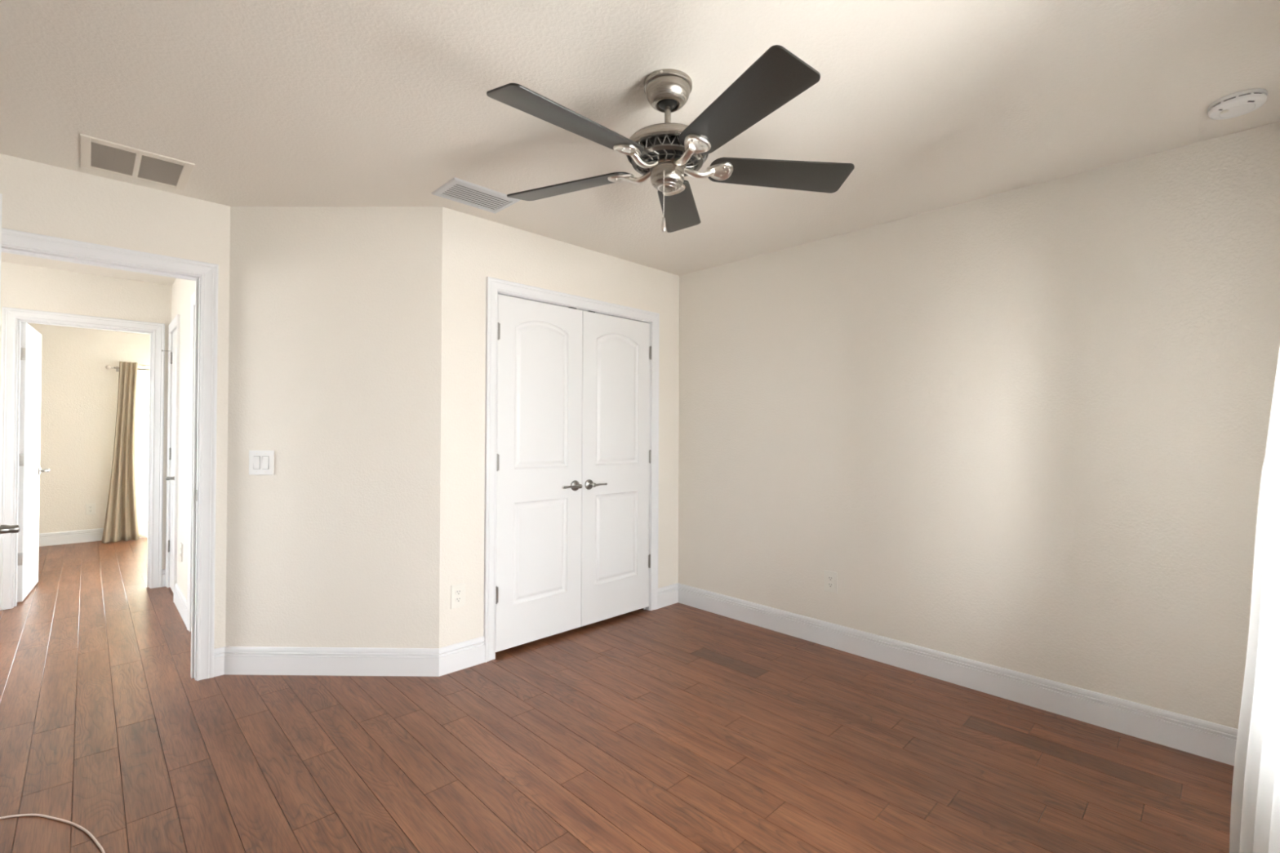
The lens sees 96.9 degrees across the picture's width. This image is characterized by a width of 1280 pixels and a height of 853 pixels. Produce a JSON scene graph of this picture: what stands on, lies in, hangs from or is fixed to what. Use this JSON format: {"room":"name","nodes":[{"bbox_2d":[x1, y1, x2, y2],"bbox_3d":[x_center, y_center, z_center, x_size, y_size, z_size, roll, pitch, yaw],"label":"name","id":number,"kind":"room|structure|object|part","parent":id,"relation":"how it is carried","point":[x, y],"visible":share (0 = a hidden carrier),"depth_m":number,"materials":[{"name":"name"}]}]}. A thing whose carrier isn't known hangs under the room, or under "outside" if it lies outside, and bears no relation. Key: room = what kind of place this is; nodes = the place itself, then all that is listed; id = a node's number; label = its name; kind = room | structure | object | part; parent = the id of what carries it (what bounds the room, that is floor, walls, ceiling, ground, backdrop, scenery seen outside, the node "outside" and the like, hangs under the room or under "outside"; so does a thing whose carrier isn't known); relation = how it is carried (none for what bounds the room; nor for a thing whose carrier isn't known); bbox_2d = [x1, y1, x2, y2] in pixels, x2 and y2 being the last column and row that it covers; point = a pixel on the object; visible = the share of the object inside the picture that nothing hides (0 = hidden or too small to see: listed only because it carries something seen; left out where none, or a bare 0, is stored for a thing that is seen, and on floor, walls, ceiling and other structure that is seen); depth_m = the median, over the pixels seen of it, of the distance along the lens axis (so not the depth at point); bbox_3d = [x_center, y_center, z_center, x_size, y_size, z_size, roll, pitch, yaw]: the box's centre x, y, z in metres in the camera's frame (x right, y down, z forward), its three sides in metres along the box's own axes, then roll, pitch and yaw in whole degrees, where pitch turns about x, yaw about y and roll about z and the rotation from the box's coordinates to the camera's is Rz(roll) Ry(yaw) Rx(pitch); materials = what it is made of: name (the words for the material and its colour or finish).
{"room":"empty bedroom","nodes":[
{"label":"empty bedroom","id":0,"kind":"room"},
{"bbox_2d":[0,261,171,568],"bbox_3d":[-4.175,0.068,4.350,4.700,2.440,0.115,1,-1,-44],"label":"wall","id":1,"kind":"structure","parent":0,"point":[24,286],"depth_m":4.29,"materials":[{"name":"beige paint"}]},
{"bbox_2d":[17,322,49,602],"bbox_3d":[-4.727,0.257,4.393,0.162,2.032,0.724,1,-1,-40],"label":"door","id":2,"kind":"structure","parent":1,"relation":"in","point":[29,468],"depth_m":4.29,"materials":[{"name":"white paint"}]},
{"bbox_3d":[-4.856,0.360,4.620,0.064,0.066,0.151,1,-1,-40],"label":"lever handle","id":3,"kind":"part","parent":2,"relation":"part of","materials":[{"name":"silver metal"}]},
{"bbox_2d":[0,306,164,610],"bbox_3d":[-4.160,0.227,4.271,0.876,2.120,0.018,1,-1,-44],"label":"trim","id":4,"kind":"structure","parent":1,"relation":"attached to","point":[9,315],"depth_m":4.03,"materials":[{"name":"white paint"}]},
{"bbox_2d":[161,568,165,586],"bbox_3d":[-3.840,1.221,4.582,0.048,0.140,0.015,1,-1,-44],"label":"baseboard","id":5,"kind":"structure","parent":1,"relation":"attached to","point":[163,571],"depth_m":4.57,"materials":[{"name":"white paint"}]},
{"bbox_2d":[26,322,150,533],"bbox_3d":[-6.035,0.078,6.626,4.415,2.440,0.115,1,-1,-44],"label":"wall","id":6,"kind":"structure","parent":0,"point":[79,395],"depth_m":6.33,"materials":[{"name":"beige paint"}]},
{"bbox_2d":[39,528,103,546],"bbox_3d":[-6.778,1.217,5.807,2.230,0.140,0.015,1,-1,-44],"label":"baseboard","id":7,"kind":"structure","parent":6,"relation":"attached to","point":[89,535],"depth_m":6.27,"materials":[{"name":"white paint"}]},
{"bbox_2d":[85,502,95,515],"bbox_3d":[-6.186,0.929,6.389,0.080,0.124,0.008,1,-1,-44],"label":"power outlet","id":8,"kind":"object","parent":6,"relation":"attached to","point":[90,508],"visible":1,"depth_m":6.39,"materials":[{"name":"white plastic"}]},
{"bbox_2d":[105,364,149,371],"bbox_3d":[-5.269,-0.653,7.200,2.208,0.060,0.141,1,-1,-44],"label":"curtain rod","id":9,"kind":"object","parent":6,"relation":"attached to","point":[108,366],"visible":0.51,"depth_m":6.47,"materials":[{"name":"grey metal"}]},
{"bbox_2d":[101,361,138,542],"bbox_3d":[-5.869,0.278,6.426,0.316,2.030,0.127,1,-1,-44],"label":"curtain","id":10,"kind":"object","parent":9,"relation":"hanging from","point":[121,522],"visible":1,"depth_m":6.46,"materials":[{"name":"beige fabric"}]},
{"bbox_2d":[136,364,149,537],"bbox_3d":[-5.611,0.286,6.830,0.701,2.020,0.080,1,-1,-44],"label":"curtain","id":11,"kind":"object","parent":9,"relation":"hanging from","point":[143,376],"visible":0.2,"depth_m":6.64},
{"bbox_2d":[134,395,137,496],"bbox_3d":[-5.344,0.282,7.300,1.750,2.010,0.060,1,-1,-44],"label":"window","id":12,"kind":"structure","parent":6,"relation":"in","point":[135,415],"depth_m":6.68,"materials":[{"name":"white paint"}]},
{"bbox_2d":[0,153,230,648],"bbox_3d":[-2.801,0.058,2.416,1.694,2.440,0.115,1,-1,-44],"label":"wall","id":13,"kind":"structure","parent":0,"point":[38,198],"depth_m":2.73,"materials":[{"name":"beige paint"}]},
{"bbox_2d":[0,193,20,533],"bbox_3d":[-2.479,0.248,2.070,0.866,2.032,0.162,0,-1,32],"label":"door","id":14,"kind":"structure","parent":13,"relation":"in","point":[3,528],"depth_m":1.90,"materials":[{"name":"white paint"}]},
{"bbox_3d":[-2.183,0.350,1.945,0.151,0.066,0.064,0,-1,32],"label":"lever handle","id":15,"kind":"part","parent":14,"relation":"part of","materials":[{"name":"silver metal"}]},
{"bbox_2d":[1,227,218,680],"bbox_3d":[-2.582,0.220,2.616,0.999,2.120,0.133,1,-1,-44],"label":"door frame","id":16,"kind":"structure","parent":13,"relation":"attached to","point":[208,272],"depth_m":2.89,"materials":[{"name":"white paint"}]},
{"bbox_2d":[213,646,225,676],"bbox_3d":[-2.176,1.216,2.931,0.057,0.140,0.015,1,-1,-44],"label":"baseboard","id":17,"kind":"structure","parent":13,"relation":"attached to","point":[219,653],"depth_m":2.93,"materials":[{"name":"white paint"}]},
{"bbox_2d":[171,278,195,599],"bbox_3d":[-3.003,0.069,3.857,0.115,2.440,2.229,1,-1,-44],"label":"wall","id":18,"kind":"structure","parent":0,"point":[182,290],"depth_m":3.97,"materials":[{"name":"beige paint"}]},
{"bbox_2d":[161,328,176,591],"bbox_3d":[-3.629,0.263,4.395,0.101,2.032,0.475,1,-1,-44],"label":"door","id":19,"kind":"structure","parent":18,"relation":"in","point":[173,354],"depth_m":4.48,"materials":[{"name":"white paint"}]},
{"bbox_3d":[-3.533,0.388,4.271,0.064,0.066,0.130,1,-1,-44],"label":"lever handle","id":20,"kind":"part","parent":19,"relation":"part of","materials":[{"name":"silver metal"}]},
{"bbox_2d":[165,314,180,602],"bbox_3d":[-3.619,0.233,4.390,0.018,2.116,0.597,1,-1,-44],"label":"trim","id":21,"kind":"structure","parent":18,"relation":"attached to","point":[175,323],"depth_m":4.34,"materials":[{"name":"white paint"}]},
{"bbox_2d":[173,582,186,626],"bbox_3d":[-3.140,1.219,3.889,0.015,0.140,0.787,1,-1,-44],"label":"baseboard","id":22,"kind":"structure","parent":18,"relation":"attached to","point":[180,600],"depth_m":3.90,"materials":[{"name":"white paint"}]},
{"bbox_2d":[180,542,182,561],"bbox_3d":[-3.210,0.878,3.969,0.008,0.124,0.080,1,-1,-44],"label":"power outlet","id":23,"kind":"object","parent":18,"relation":"attached to","point":[181,544],"visible":1,"depth_m":3.94,"materials":[{"name":"white plastic"}]},
{"bbox_2d":[186,291,195,631],"bbox_3d":[-2.585,0.227,3.331,0.018,2.120,0.807,1,-1,-44],"label":"trim","id":24,"kind":"structure","parent":18,"relation":"attached to","point":[193,296],"depth_m":3.58,"materials":[{"name":"white paint"}]},
{"bbox_2d":[225,206,442,648],"bbox_3d":[-1.644,0.069,2.996,1.214,2.440,0.127,0,0,2],"label":"wall","id":25,"kind":"structure","parent":0,"point":[335,327],"depth_m":2.96,"materials":[{"name":"beige paint"}]},
{"bbox_2d":[248,450,274,475],"bbox_3d":[-1.974,0.189,2.956,0.130,0.127,0.014,0,0,1],"label":"light switch","id":26,"kind":"object","parent":25,"relation":"attached to","point":[260,462],"visible":1,"depth_m":2.96,"materials":[{"name":"white plastic"}]},
{"bbox_3d":[-1.997,0.189,2.958,0.036,0.069,0.003,0,0,1],"label":"rocker frame","id":27,"kind":"part","parent":26,"relation":"part of","materials":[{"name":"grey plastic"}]},
{"bbox_2d":[224,646,439,676],"bbox_3d":[-1.599,1.218,2.943,1.123,0.140,0.015,0,0,1],"label":"baseboard","id":28,"kind":"structure","parent":25,"relation":"attached to","point":[238,660],"depth_m":2.94,"materials":[{"name":"white paint"}]},
{"bbox_2d":[439,206,679,648],"bbox_3d":[-0.414,0.080,3.644,1.855,2.440,0.115,1,-1,-44],"label":"wall","id":29,"kind":"structure","parent":0,"point":[475,249],"depth_m":3.12,"materials":[{"name":"beige paint"}]},
{"bbox_2d":[450,582,465,608],"bbox_3d":[-0.966,0.900,3.017,0.080,0.124,0.008,1,-1,-44],"label":"power outlet","id":30,"kind":"object","parent":29,"relation":"attached to","point":[457,591],"visible":1,"depth_m":3.01,"materials":[{"name":"white plastic"}]},
{"bbox_2d":[455,589,461,595],"bbox_3d":[-0.964,0.881,3.015,0.034,0.025,0.003,1,-1,-44],"label":"socket","id":31,"kind":"object","parent":30,"relation":"attached to","point":[458,592],"depth_m":3.01,"materials":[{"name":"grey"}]},
{"bbox_2d":[455,596,461,602],"bbox_3d":[-0.964,0.920,3.015,0.034,0.025,0.003,1,-1,-44],"label":"socket","id":32,"kind":"object","parent":30,"relation":"attached to","point":[458,599],"depth_m":3.01,"materials":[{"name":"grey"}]},
{"bbox_2d":[439,635,484,676],"bbox_3d":[-0.947,1.222,3.029,0.267,0.140,0.015,1,-1,-44],"label":"baseboard","id":33,"kind":"structure","parent":29,"relation":"attached to","point":[469,653],"depth_m":3.02,"materials":[{"name":"white paint"}]},
{"bbox_2d":[495,293,582,652],"bbox_3d":[-0.580,0.262,3.385,0.613,2.010,0.098,1,-1,-44],"label":"door","id":34,"kind":"structure","parent":29,"relation":"in","point":[540,349],"depth_m":3.38,"materials":[{"name":"white paint"}]},
{"bbox_3d":[-0.418,0.371,3.518,0.151,0.066,0.064,1,-1,-44],"label":"lever handle","id":35,"kind":"part","parent":34,"relation":"part of","materials":[{"name":"silver metal"}]},
{"bbox_2d":[483,276,659,662],"bbox_3d":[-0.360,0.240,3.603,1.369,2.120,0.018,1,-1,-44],"label":"trim","id":36,"kind":"structure","parent":29,"relation":"attached to","point":[493,286],"depth_m":3.17,"materials":[{"name":"white paint"}]},
{"bbox_2d":[581,311,651,626],"bbox_3d":[-0.138,0.268,3.816,0.616,2.010,0.098,1,-1,-44],"label":"door","id":37,"kind":"structure","parent":29,"relation":"in","point":[616,356],"depth_m":3.81,"materials":[{"name":"white paint"}]},
{"bbox_3d":[-0.276,0.373,3.656,0.151,0.066,0.064,1,-1,-44],"label":"lever handle","id":38,"kind":"part","parent":37,"relation":"part of","materials":[{"name":"silver metal"}]},
{"bbox_2d":[657,582,678,608],"bbox_3d":[0.204,1.238,4.152,0.238,0.140,0.015,1,-1,-44],"label":"baseboard","id":39,"kind":"structure","parent":29,"relation":"attached to","point":[668,595],"depth_m":4.14,"materials":[{"name":"white paint"}]},
{"bbox_2d":[0,537,1234,852],"bbox_3d":[-2.645,1.337,3.380,6.023,0.100,9.660,1,-1,-44],"label":"floor","id":40,"kind":"structure","parent":0,"point":[677,727],"depth_m":2.25,"materials":[{"name":"brown wood"}]},
{"bbox_2d":[0,813,105,852],"bbox_3d":[-1.693,1.273,1.549,1.104,0.006,0.499,0,-1,12],"label":"cable","id":41,"kind":"object","parent":40,"relation":"on","point":[80,827],"visible":1,"depth_m":1.83,"materials":[{"name":"white plastic"}]},
{"bbox_2d":[0,0,1279,285],"bbox_3d":[-2.662,-1.213,3.373,5.876,0.120,9.860,1,-1,-44],"label":"ceiling","id":42,"kind":"structure","parent":0,"point":[933,104],"depth_m":1.96,"materials":[{"name":"beige paint"}]},
{"bbox_2d":[80,133,194,191],"bbox_3d":[-2.219,-1.155,2.506,0.359,0.007,0.375,1,-1,-44],"label":"ceiling vent","id":43,"kind":"object","parent":42,"relation":"in","point":[99,154],"visible":1,"depth_m":2.49,"materials":[{"name":"beige metal"}]},
{"bbox_3d":[-2.281,-1.156,2.455,0.136,0.006,0.300,1,-1,-44],"label":"louver panel","id":44,"kind":"part","parent":43,"relation":"part of","materials":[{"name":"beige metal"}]},
{"bbox_3d":[-2.169,-1.154,2.565,0.138,0.006,0.300,1,-1,-44],"label":"louver panel","id":45,"kind":"part","parent":43,"relation":"part of","materials":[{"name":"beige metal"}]},
{"bbox_2d":[431,177,519,213],"bbox_3d":[-0.815,-1.143,2.831,0.355,0.011,0.245,1,-1,-44],"label":"ceiling vent","id":46,"kind":"object","parent":42,"relation":"in","point":[455,189],"visible":1,"depth_m":2.81,"materials":[{"name":"white metal"}]},
{"bbox_2d":[486,44,854,232],"bbox_3d":[0.053,-0.891,1.925,1.193,0.522,1.251,0,-1,28],"label":"ceiling fan","id":47,"kind":"object","parent":42,"relation":"hanging from","point":[667,153],"visible":1,"depth_m":1.80,"materials":[{"name":"black wood"}]},
{"bbox_3d":[-0.187,-0.870,1.631,0.497,0.006,0.153,-1,14,-44],"label":"blade","id":48,"kind":"part","parent":47,"relation":"part of","materials":[{"name":"grey wood"}]},
{"bbox_3d":[-0.255,-0.880,2.086,0.497,0.006,0.153,1,13,28],"label":"blade","id":49,"kind":"part","parent":47,"relation":"part of","materials":[{"name":"grey wood"}]},
{"bbox_3d":[0.078,-0.756,1.847,0.004,0.162,0.012,0,-1,13],"label":"pull chain","id":50,"kind":"part","parent":47,"relation":"part of","materials":[{"name":"silver metal"}]},
{"bbox_3d":[0.092,-0.873,1.905,0.211,0.018,0.211,1,-1,-44],"label":"openwork plate","id":51,"kind":"part","parent":47,"relation":"part of","materials":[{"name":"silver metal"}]},
{"bbox_3d":[0.157,-0.882,2.291,0.153,0.006,0.497,-13,-1,10],"label":"blade","id":52,"kind":"part","parent":47,"relation":"part of","materials":[{"name":"black wood"}]},
{"bbox_3d":[0.267,-0.865,1.555,0.153,0.006,0.497,16,-6,-26],"label":"blade","id":53,"kind":"part","parent":47,"relation":"part of","materials":[{"name":"black wood"}]},
{"bbox_3d":[0.479,-0.872,1.963,0.497,0.006,0.153,0,-14,-8],"label":"blade","id":54,"kind":"part","parent":47,"relation":"part of","materials":[{"name":"black wood"}]},
{"bbox_2d":[1207,88,1267,119],"bbox_3d":[2.089,-1.122,1.987,0.145,0.038,0.145,1,-1,-44],"label":"smoke detector","id":55,"kind":"object","parent":42,"relation":"attached to","point":[1241,103],"visible":1,"depth_m":1.96,"materials":[{"name":"white plastic"}]},
{"bbox_2d":[678,121,1279,728],"bbox_3d":[1.223,0.086,3.376,0.115,2.440,4.075,1,-1,-44],"label":"wall","id":56,"kind":"structure","parent":0,"point":[1025,429],"depth_m":2.70,"materials":[{"name":"beige paint"}]},
{"bbox_2d":[824,569,837,593],"bbox_3d":[1.133,0.921,3.369,0.008,0.124,0.080,1,-1,-44],"label":"power outlet","id":57,"kind":"object","parent":56,"relation":"attached to","point":[830,577],"visible":1,"depth_m":3.37,"materials":[{"name":"white plastic"}]},
{"bbox_2d":[827,576,833,581],"bbox_3d":[1.131,0.902,3.367,0.003,0.025,0.034,1,-1,-44],"label":"socket","id":58,"kind":"object","parent":57,"relation":"attached to","point":[829,578],"depth_m":3.37,"materials":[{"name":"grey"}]},
{"bbox_2d":[827,582,833,587],"bbox_3d":[1.131,0.941,3.367,0.003,0.025,0.034,1,-1,-44],"label":"socket","id":59,"kind":"object","parent":57,"relation":"attached to","point":[829,584],"depth_m":3.37,"materials":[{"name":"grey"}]},
{"bbox_2d":[678,582,1237,765],"bbox_3d":[1.396,1.235,3.090,0.015,0.140,3.201,1,-1,-44],"label":"baseboard","id":60,"kind":"structure","parent":56,"relation":"attached to","point":[1202,738],"depth_m":2.73,"materials":[{"name":"white paint"}]},
{"bbox_3d":[1.256,-0.991,0.802,2.628,0.060,0.109,1,-1,-44],"label":"curtain rod","id":61,"kind":"object","parent":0,"visible":0},
{"bbox_2d":[1229,347,1279,852],"bbox_3d":[1.582,0.155,1.351,0.695,2.248,0.250,1,-1,-44],"label":"curtain","id":62,"kind":"object","parent":61,"relation":"hanging from","point":[1255,816],"visible":1,"depth_m":1.50,"materials":[{"name":"fabric"}]}
]}

